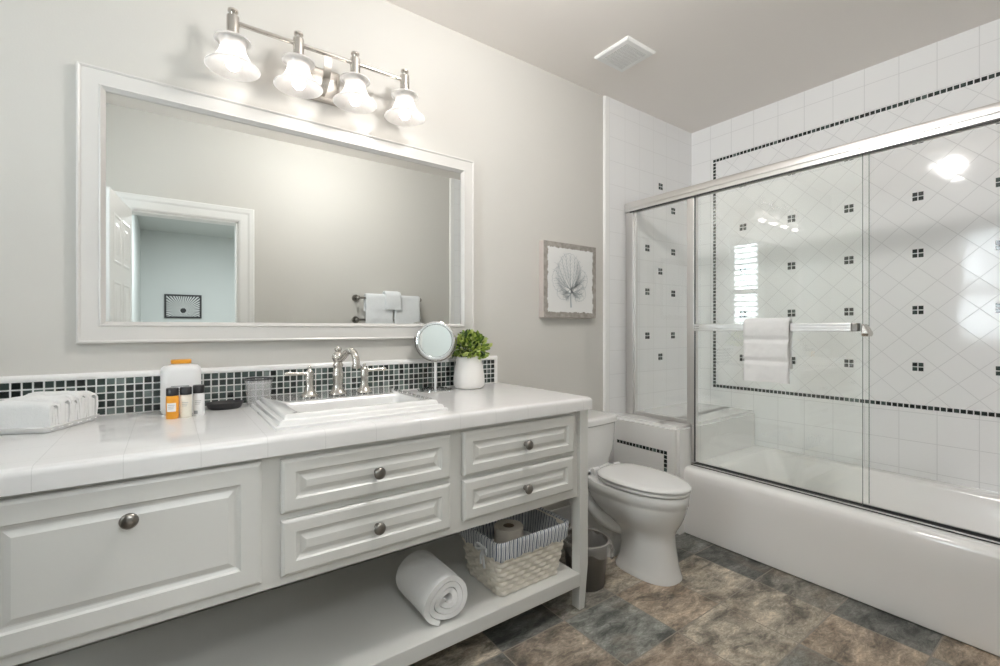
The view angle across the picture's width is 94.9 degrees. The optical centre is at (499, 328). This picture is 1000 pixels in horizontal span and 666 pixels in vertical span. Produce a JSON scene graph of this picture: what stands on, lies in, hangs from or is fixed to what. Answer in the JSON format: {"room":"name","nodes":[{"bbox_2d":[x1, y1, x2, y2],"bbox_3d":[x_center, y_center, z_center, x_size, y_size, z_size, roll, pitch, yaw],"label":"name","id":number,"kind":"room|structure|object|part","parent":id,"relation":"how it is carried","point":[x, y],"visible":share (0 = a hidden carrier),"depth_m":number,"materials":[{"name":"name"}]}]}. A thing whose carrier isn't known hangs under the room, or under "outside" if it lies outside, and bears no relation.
{"room":"bathroom","nodes":[
{"label":"bathroom","id":0,"kind":"room"},
{"bbox_2d":[0,0,691,665],"bbox_3d":[-0.298,-0.148,2.114,4.193,2.457,0.115,0,0,-36],"label":"wall","id":1,"kind":"structure","parent":0,"point":[532,135],"depth_m":2.03,"materials":[{"name":"paint"}]},
{"bbox_2d":[0,355,497,415],"bbox_3d":[-0.709,0.199,1.756,1.709,0.132,0.014,0,0,-36],"label":"backsplash","id":2,"kind":"structure","parent":1,"relation":"attached to","point":[118,392],"depth_m":1.60,"materials":[{"name":"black tile"}]},
{"bbox_2d":[76,61,473,343],"bbox_3d":[-0.689,-0.371,1.762,1.388,0.832,0.026,0,0,-36],"label":"wall mirror","id":3,"kind":"object","parent":1,"relation":"attached to","point":[201,217],"visible":0.95,"depth_m":1.62,"materials":[{"name":"white paint"}]},
{"bbox_2d":[204,7,424,126],"bbox_3d":[-0.640,-0.944,1.693,0.765,0.201,0.196,0,0,-36],"label":"vanity light","id":4,"kind":"object","parent":1,"relation":"attached to","point":[301,78],"visible":1,"depth_m":1.67,"materials":[{"name":"white glass"}]},
{"bbox_3d":[-0.874,-0.897,1.503,0.162,0.094,0.162,0,0,-36],"label":"lamp shade","id":5,"kind":"part","parent":4,"relation":"part of","materials":[{"name":"white glass"}]},
{"bbox_3d":[-0.874,-0.869,1.503,0.044,0.051,0.043,0,0,-36],"label":"bulb","id":6,"kind":"part","parent":4,"relation":"part of","materials":[{"name":"white glass"}]},
{"bbox_3d":[-0.711,-0.897,1.621,0.162,0.094,0.162,0,0,-36],"label":"lamp shade","id":7,"kind":"part","parent":4,"relation":"part of","materials":[{"name":"white glass"}]},
{"bbox_3d":[-0.711,-0.869,1.621,0.044,0.051,0.043,0,0,-36],"label":"bulb","id":8,"kind":"part","parent":4,"relation":"part of","materials":[{"name":"white glass"}]},
{"bbox_3d":[-0.657,-0.946,1.718,0.026,0.109,0.099,0,0,-36],"label":"arm","id":9,"kind":"part","parent":4,"relation":"part of","materials":[{"name":"silver metal"}]},
{"bbox_3d":[-0.548,-0.897,1.738,0.162,0.094,0.162,0,0,-36],"label":"lamp shade","id":10,"kind":"part","parent":4,"relation":"part of","materials":[{"name":"white glass"}]},
{"bbox_3d":[-0.548,-0.869,1.738,0.044,0.051,0.043,0,0,-36],"label":"bulb","id":11,"kind":"part","parent":4,"relation":"part of","materials":[{"name":"white glass"}]},
{"bbox_3d":[-0.385,-0.897,1.856,0.162,0.094,0.162,0,0,-36],"label":"lamp shade","id":12,"kind":"part","parent":4,"relation":"part of","materials":[{"name":"white glass"}]},
{"bbox_3d":[-0.385,-0.869,1.856,0.044,0.051,0.043,0,0,-36],"label":"bulb","id":13,"kind":"part","parent":4,"relation":"part of","materials":[{"name":"white glass"}]},
{"bbox_2d":[551,505,569,523],"bbox_3d":[-0.637,1.030,1.808,3.086,0.100,0.014,0,0,-36],"label":"baseboard","id":14,"kind":"structure","parent":1,"relation":"attached to","point":[564,512],"depth_m":2.52,"materials":[{"name":"white paint"}]},
{"bbox_2d":[539,240,595,317],"bbox_3d":[0.379,-0.261,2.529,0.400,0.406,0.036,0,0,-36],"label":"picture","id":15,"kind":"object","parent":1,"relation":"attached to","point":[567,272],"visible":1,"depth_m":2.50,"materials":[{"name":"grey paper"}]},
{"bbox_2d":[553,253,587,307],"bbox_3d":[0.386,-0.263,2.512,0.274,0.298,0.001,0,0,-36],"label":"print","id":16,"kind":"object","parent":15,"relation":"attached to","point":[570,274],"depth_m":2.51},
{"bbox_2d":[614,403,754,534],"bbox_3d":[1.138,0.798,2.814,0.844,0.564,0.438,0,0,-36],"label":"wall ledge","id":17,"kind":"object","parent":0,"point":[661,444],"visible":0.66,"depth_m":2.61,"materials":[{"name":"white tile"}]},
{"bbox_2d":[385,0,999,132],"bbox_3d":[0.269,-1.427,1.329,4.193,0.100,2.050,0,0,-36],"label":"ceiling","id":18,"kind":"structure","parent":0,"point":[714,62],"depth_m":2.16,"materials":[{"name":"white paint"}]},
{"bbox_2d":[594,36,655,71],"bbox_3d":[0.625,-1.369,2.303,0.212,0.016,0.210,0,0,-36],"label":"ceiling vent","id":19,"kind":"object","parent":18,"relation":"in","point":[627,52],"visible":1,"depth_m":2.28,"materials":[{"name":"white paint"}]},
{"bbox_2d":[604,45,645,68],"bbox_3d":[0.625,-1.363,2.303,0.150,0.004,0.148,0,0,-36],"label":"grille","id":20,"kind":"object","parent":19,"relation":"attached to","point":[623,56],"depth_m":2.30,"materials":[{"name":"white paint"}]},
{"bbox_2d":[409,524,999,665],"bbox_3d":[0.257,1.080,1.346,4.193,0.001,2.010,0,0,-36],"label":"floor","id":21,"kind":"structure","parent":0,"point":[727,608],"depth_m":1.65,"materials":[{"name":"tile"}]},
{"bbox_2d":[0,410,587,665],"bbox_3d":[-0.511,0.697,1.507,1.705,0.766,0.617,0,0,-36],"label":"vanity","id":22,"kind":"object","parent":21,"relation":"on","point":[80,565],"visible":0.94,"depth_m":1.26,"materials":[{"name":"white paint"}]},
{"bbox_3d":[-0.773,0.399,0.956,0.034,0.034,0.032,0,0,-36],"label":"knob","id":23,"kind":"part","parent":22,"relation":"part of","materials":[{"name":"grey metal"}]},
{"bbox_3d":[-0.784,0.473,0.977,0.497,0.296,0.018,0,0,-36],"label":"drawer","id":24,"kind":"part","parent":22,"relation":"part of","materials":[{"name":"white paint"}]},
{"bbox_2d":[0,382,591,496],"bbox_3d":[-0.523,0.289,1.521,1.733,0.048,0.612,0,0,-36],"label":"countertop","id":25,"kind":"structure","parent":22,"relation":"on","point":[105,448],"depth_m":1.16,"materials":[{"name":"stone"}]},
{"bbox_2d":[0,414,99,434],"bbox_3d":[-1.220,0.256,1.229,0.156,0.018,0.196,0,0,-10],"label":"tray","id":26,"kind":"object","parent":25,"relation":"on","point":[10,431],"visible":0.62,"depth_m":1.15,"materials":[{"name":"white ceramic"}]},
{"bbox_2d":[0,400,60,429],"bbox_3d":[-1.208,0.219,1.163,0.146,0.076,0.037,0,0,-10],"label":"washcloth","id":27,"kind":"object","parent":26,"relation":"on","point":[28,413],"visible":0.9,"depth_m":1.15,"materials":[{"name":"white fabric"}]},
{"bbox_2d":[5,396,72,426],"bbox_3d":[-1.212,0.217,1.196,0.147,0.080,0.039,0,0,-10],"label":"washcloth","id":28,"kind":"object","parent":26,"relation":"on","point":[65,402],"visible":0.36,"depth_m":1.20,"materials":[{"name":"white fabric"}]},
{"bbox_2d":[19,394,79,423],"bbox_3d":[-1.220,0.217,1.230,0.147,0.080,0.037,0,0,-10],"label":"washcloth","id":29,"kind":"object","parent":26,"relation":"on","point":[74,401],"visible":0.16,"depth_m":1.24,"materials":[{"name":"white fabric"}]},
{"bbox_2d":[24,391,88,421],"bbox_3d":[-1.227,0.214,1.262,0.148,0.085,0.037,0,0,-10],"label":"washcloth","id":30,"kind":"object","parent":26,"relation":"on","point":[82,398],"visible":0.32,"depth_m":1.26,"materials":[{"name":"white fabric"}]},
{"bbox_2d":[52,391,97,419],"bbox_3d":[-1.231,0.216,1.296,0.150,0.081,0.039,0,0,-10],"label":"washcloth","id":31,"kind":"object","parent":26,"relation":"on","point":[92,397],"visible":0.23,"depth_m":1.30,"materials":[{"name":"white fabric"}]},
{"bbox_2d":[166,387,178,418],"bbox_3d":[-0.964,0.220,1.351,0.032,0.090,0.033,0,0,-36],"label":"toiletry bottle","id":32,"kind":"object","parent":25,"relation":"on","point":[172,393],"visible":1,"depth_m":1.34,"materials":[{"name":"orange plastic"}]},
{"bbox_2d":[160,359,200,414],"bbox_3d":[-1.004,0.181,1.446,0.106,0.168,0.064,0,0,-36],"label":"lotion bottle","id":33,"kind":"object","parent":25,"relation":"on","point":[180,373],"visible":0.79,"depth_m":1.42,"materials":[{"name":"white plastic"}]},
{"bbox_2d":[179,386,191,417],"bbox_3d":[-0.939,0.220,1.372,0.031,0.090,0.032,0,0,-36],"label":"toiletry bottle","id":34,"kind":"object","parent":25,"relation":"on","point":[185,398],"visible":1,"depth_m":1.36,"materials":[{"name":"beige plastic"}]},
{"bbox_2d":[193,384,204,415],"bbox_3d":[-0.922,0.219,1.405,0.031,0.092,0.032,0,0,-36],"label":"toiletry bottle","id":35,"kind":"object","parent":25,"relation":"on","point":[198,390],"visible":1,"depth_m":1.39,"materials":[{"name":"white plastic"}]},
{"bbox_2d":[205,400,243,409],"bbox_3d":[-0.908,0.253,1.515,0.111,0.022,0.077,0,0,-36],"label":"soap dish","id":36,"kind":"object","parent":25,"relation":"on","point":[225,404],"visible":1,"depth_m":1.50,"materials":[{"name":"black plastic"}]},
{"bbox_2d":[250,387,447,430],"bbox_3d":[-0.507,0.304,1.521,0.510,0.146,0.460,0,0,-36],"label":"sink","id":37,"kind":"object","parent":25,"relation":"in","point":[290,411],"visible":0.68,"depth_m":1.43,"materials":[{"name":"white ceramic"}]},
{"bbox_2d":[284,346,385,396],"bbox_3d":[-0.545,0.146,1.579,0.350,0.168,0.153,0,0,-36],"label":"faucet","id":38,"kind":"object","parent":37,"relation":"on","point":[338,357],"visible":1,"depth_m":1.60,"materials":[{"name":"silver metal"}]},
{"bbox_3d":[-0.680,0.151,1.529,0.071,0.015,0.014,0,0,-42],"label":"lever","id":39,"kind":"part","parent":38,"relation":"part of","materials":[{"name":"silver metal"}]},
{"bbox_3d":[-0.647,0.178,1.559,0.055,0.104,0.055,0,0,-36],"label":"handle","id":40,"kind":"part","parent":38,"relation":"part of","materials":[{"name":"silver metal"}]},
{"bbox_3d":[-0.538,0.146,1.582,0.060,0.168,0.155,0,0,-43],"label":"spout","id":41,"kind":"part","parent":38,"relation":"part of","materials":[{"name":"silver metal"}]},
{"bbox_3d":[-0.493,0.178,1.669,0.055,0.104,0.055,0,0,-36],"label":"handle","id":42,"kind":"part","parent":38,"relation":"part of","materials":[{"name":"silver metal"}]},
{"bbox_3d":[-0.454,0.151,1.692,0.071,0.015,0.014,0,0,-29],"label":"lever","id":43,"kind":"part","parent":38,"relation":"part of","materials":[{"name":"silver metal"}]},
{"bbox_2d":[414,321,456,392],"bbox_3d":[-0.277,0.117,1.962,0.152,0.296,0.152,0,0,41],"label":"makeup mirror","id":44,"kind":"object","parent":25,"relation":"on","point":[435,340],"visible":1,"depth_m":1.95,"materials":[{"name":"silver metal"}]},
{"bbox_3d":[-0.277,0.199,1.962,0.012,0.119,0.012,0,0,-36],"label":"post","id":45,"kind":"part","parent":44,"relation":"part of","materials":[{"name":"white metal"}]},
{"bbox_2d":[419,324,451,356],"bbox_3d":[-0.274,0.052,1.954,0.138,0.138,0.009,0,0,-8],"label":"mirror glass","id":46,"kind":"object","parent":44,"relation":"attached to","point":[435,340],"depth_m":1.95,"materials":[{"name":"silver mirror"}]},
{"bbox_2d":[451,329,492,388],"bbox_3d":[-0.123,0.133,2.058,0.186,0.264,0.186,0,0,-36],"label":"potted plant","id":47,"kind":"object","parent":25,"relation":"on","point":[468,371],"visible":0.98,"depth_m":2.00,"materials":[{"name":"green plant"}]},
{"bbox_3d":[-0.138,0.194,2.047,0.140,0.141,0.140,0,0,-36],"label":"pot","id":48,"kind":"part","parent":47,"relation":"part of","materials":[{"name":"white ceramic"}]},
{"bbox_2d":[22,533,579,665],"bbox_3d":[-0.516,0.962,1.514,1.617,0.050,0.571,0,0,-36],"label":"shelf","id":49,"kind":"object","parent":22,"relation":"attached to","point":[358,614],"depth_m":1.45,"materials":[{"name":"white paint"}]},
{"bbox_3d":[-0.352,0.551,1.289,0.483,0.140,0.018,0,0,-36],"label":"drawer","id":50,"kind":"part","parent":22,"relation":"part of","materials":[{"name":"white paint"}]},
{"bbox_3d":[-0.352,0.397,1.289,0.483,0.135,0.018,0,0,-36],"label":"drawer","id":51,"kind":"part","parent":22,"relation":"part of","materials":[{"name":"white paint"}]},
{"bbox_3d":[-0.335,0.553,1.273,0.034,0.034,0.032,0,0,-36],"label":"knob","id":52,"kind":"part","parent":22,"relation":"part of","materials":[{"name":"grey metal"}]},
{"bbox_3d":[-0.335,0.400,1.273,0.034,0.034,0.032,0,0,-36],"label":"knob","id":53,"kind":"part","parent":22,"relation":"part of","materials":[{"name":"grey metal"}]},
{"bbox_2d":[396,550,466,625],"bbox_3d":[-0.231,0.863,1.540,0.158,0.147,0.223,0,0,-36],"label":"rolled towel","id":54,"kind":"object","parent":22,"relation":"on","point":[437,592],"visible":1,"depth_m":1.48,"materials":[{"name":"white fabric"}]},
{"bbox_2d":[460,507,568,596],"bbox_3d":[0.044,0.838,1.762,0.369,0.199,0.279,0,0,-36],"label":"basket","id":55,"kind":"object","parent":22,"relation":"on","point":[506,568],"visible":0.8,"depth_m":1.67,"materials":[{"name":"beige wicker"}]},
{"bbox_2d":[491,530,530,540],"bbox_3d":[0.050,0.880,1.765,0.272,0.074,0.210,0,0,-36],"label":"folded hand towel","id":56,"kind":"object","parent":55,"relation":"in","point":[524,531],"visible":0.14,"depth_m":1.89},
{"bbox_2d":[494,519,522,542],"bbox_3d":[0.033,0.791,1.730,0.110,0.100,0.110,0,0,-36],"label":"toilet roll","id":57,"kind":"object","parent":56,"relation":"on","point":[505,530],"visible":0.45,"depth_m":1.70,"materials":[{"name":"beige paper"}]},
{"bbox_3d":[0.078,0.547,1.600,0.487,0.129,0.018,0,0,-36],"label":"drawer","id":58,"kind":"part","parent":22,"relation":"part of","materials":[{"name":"white paint"}]},
{"bbox_3d":[0.080,0.399,1.602,0.493,0.140,0.018,0,0,-36],"label":"drawer","id":59,"kind":"part","parent":22,"relation":"part of","materials":[{"name":"white paint"}]},
{"bbox_3d":[0.096,0.553,1.584,0.034,0.034,0.032,0,0,-36],"label":"knob","id":60,"kind":"part","parent":22,"relation":"part of","materials":[{"name":"grey metal"}]},
{"bbox_3d":[0.098,0.402,1.586,0.034,0.034,0.032,0,0,-36],"label":"knob","id":61,"kind":"part","parent":22,"relation":"part of","materials":[{"name":"grey metal"}]},
{"bbox_3d":[0.311,0.697,1.787,0.044,0.766,0.044,0,0,-36],"label":"leg","id":62,"kind":"part","parent":22,"relation":"part of","materials":[{"name":"white paint"}]},
{"bbox_2d":[563,529,608,591],"bbox_3d":[0.368,0.983,1.957,0.216,0.194,0.206,0,0,-36],"label":"waste bin","id":63,"kind":"object","parent":21,"relation":"on","point":[598,542],"visible":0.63,"depth_m":1.89,"materials":[{"name":"grey plastic"}]},
{"bbox_2d":[567,409,691,586],"bbox_3d":[0.563,0.770,2.205,0.459,0.620,0.743,0,0,-36],"label":"toilet","id":64,"kind":"object","parent":21,"relation":"on","point":[641,509],"visible":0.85,"depth_m":2.00,"materials":[{"name":"white ceramic"}]},
{"bbox_3d":[0.410,0.615,2.416,0.444,0.230,0.218,0,0,-36],"label":"tank","id":65,"kind":"part","parent":64,"relation":"part of","materials":[{"name":"white ceramic"}]},
{"bbox_3d":[0.412,0.478,2.414,0.459,0.037,0.228,0,0,-36],"label":"tank lid","id":66,"kind":"part","parent":64,"relation":"part of","materials":[{"name":"white ceramic"}]},
{"bbox_3d":[0.653,0.698,2.080,0.304,0.016,0.424,0,0,-36],"label":"seat","id":67,"kind":"part","parent":64,"relation":"part of","materials":[{"name":"white plastic"}]},
{"bbox_3d":[0.653,0.676,2.080,0.310,0.022,0.434,0,0,-36],"label":"lid","id":68,"kind":"part","parent":64,"relation":"part of","materials":[{"name":"white plastic"}]},
{"bbox_2d":[684,445,999,656],"bbox_3d":[1.695,0.904,2.090,0.789,0.351,1.386,0,0,-36],"label":"bathtub","id":69,"kind":"object","parent":21,"relation":"on","point":[946,583],"visible":0.9,"depth_m":1.97,"materials":[{"name":"white ceramic"}]},
{"bbox_2d":[625,102,999,544],"bbox_3d":[1.311,-0.020,2.083,0.078,1.497,1.825,0,0,-36],"label":"shower door frame","id":70,"kind":"structure","parent":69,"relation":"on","point":[986,115],"depth_m":2.21,"materials":[{"name":"silver metal"}]},
{"bbox_3d":[0.926,0.507,2.636,0.030,0.019,0.346,0,0,-36],"label":"ledge rail","id":71,"kind":"part","parent":70,"relation":"part of","materials":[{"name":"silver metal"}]},
{"bbox_3d":[1.041,0.004,2.477,0.040,1.425,0.046,0,0,-36],"label":"corner post","id":72,"kind":"part","parent":70,"relation":"part of","materials":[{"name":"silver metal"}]},
{"bbox_2d":[743,318,792,383],"bbox_3d":[1.238,0.099,2.127,0.053,0.296,0.200,0,0,-36],"label":"hand towel","id":73,"kind":"object","parent":70,"relation":"hanging from","point":[767,344],"visible":0.98,"depth_m":2.10,"materials":[{"name":"white fabric"}]},
{"bbox_3d":[1.321,-0.739,2.090,0.054,0.059,1.825,0,0,-36],"label":"header rail","id":74,"kind":"part","parent":70,"relation":"part of","materials":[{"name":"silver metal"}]},
{"bbox_2d":[692,19,999,492],"bbox_3d":[1.926,-0.148,2.527,0.103,2.457,2.050,0,0,-36],"label":"wall","id":75,"kind":"structure","parent":0,"point":[788,246],"depth_m":2.41,"materials":[{"name":"tile"}]}
]}

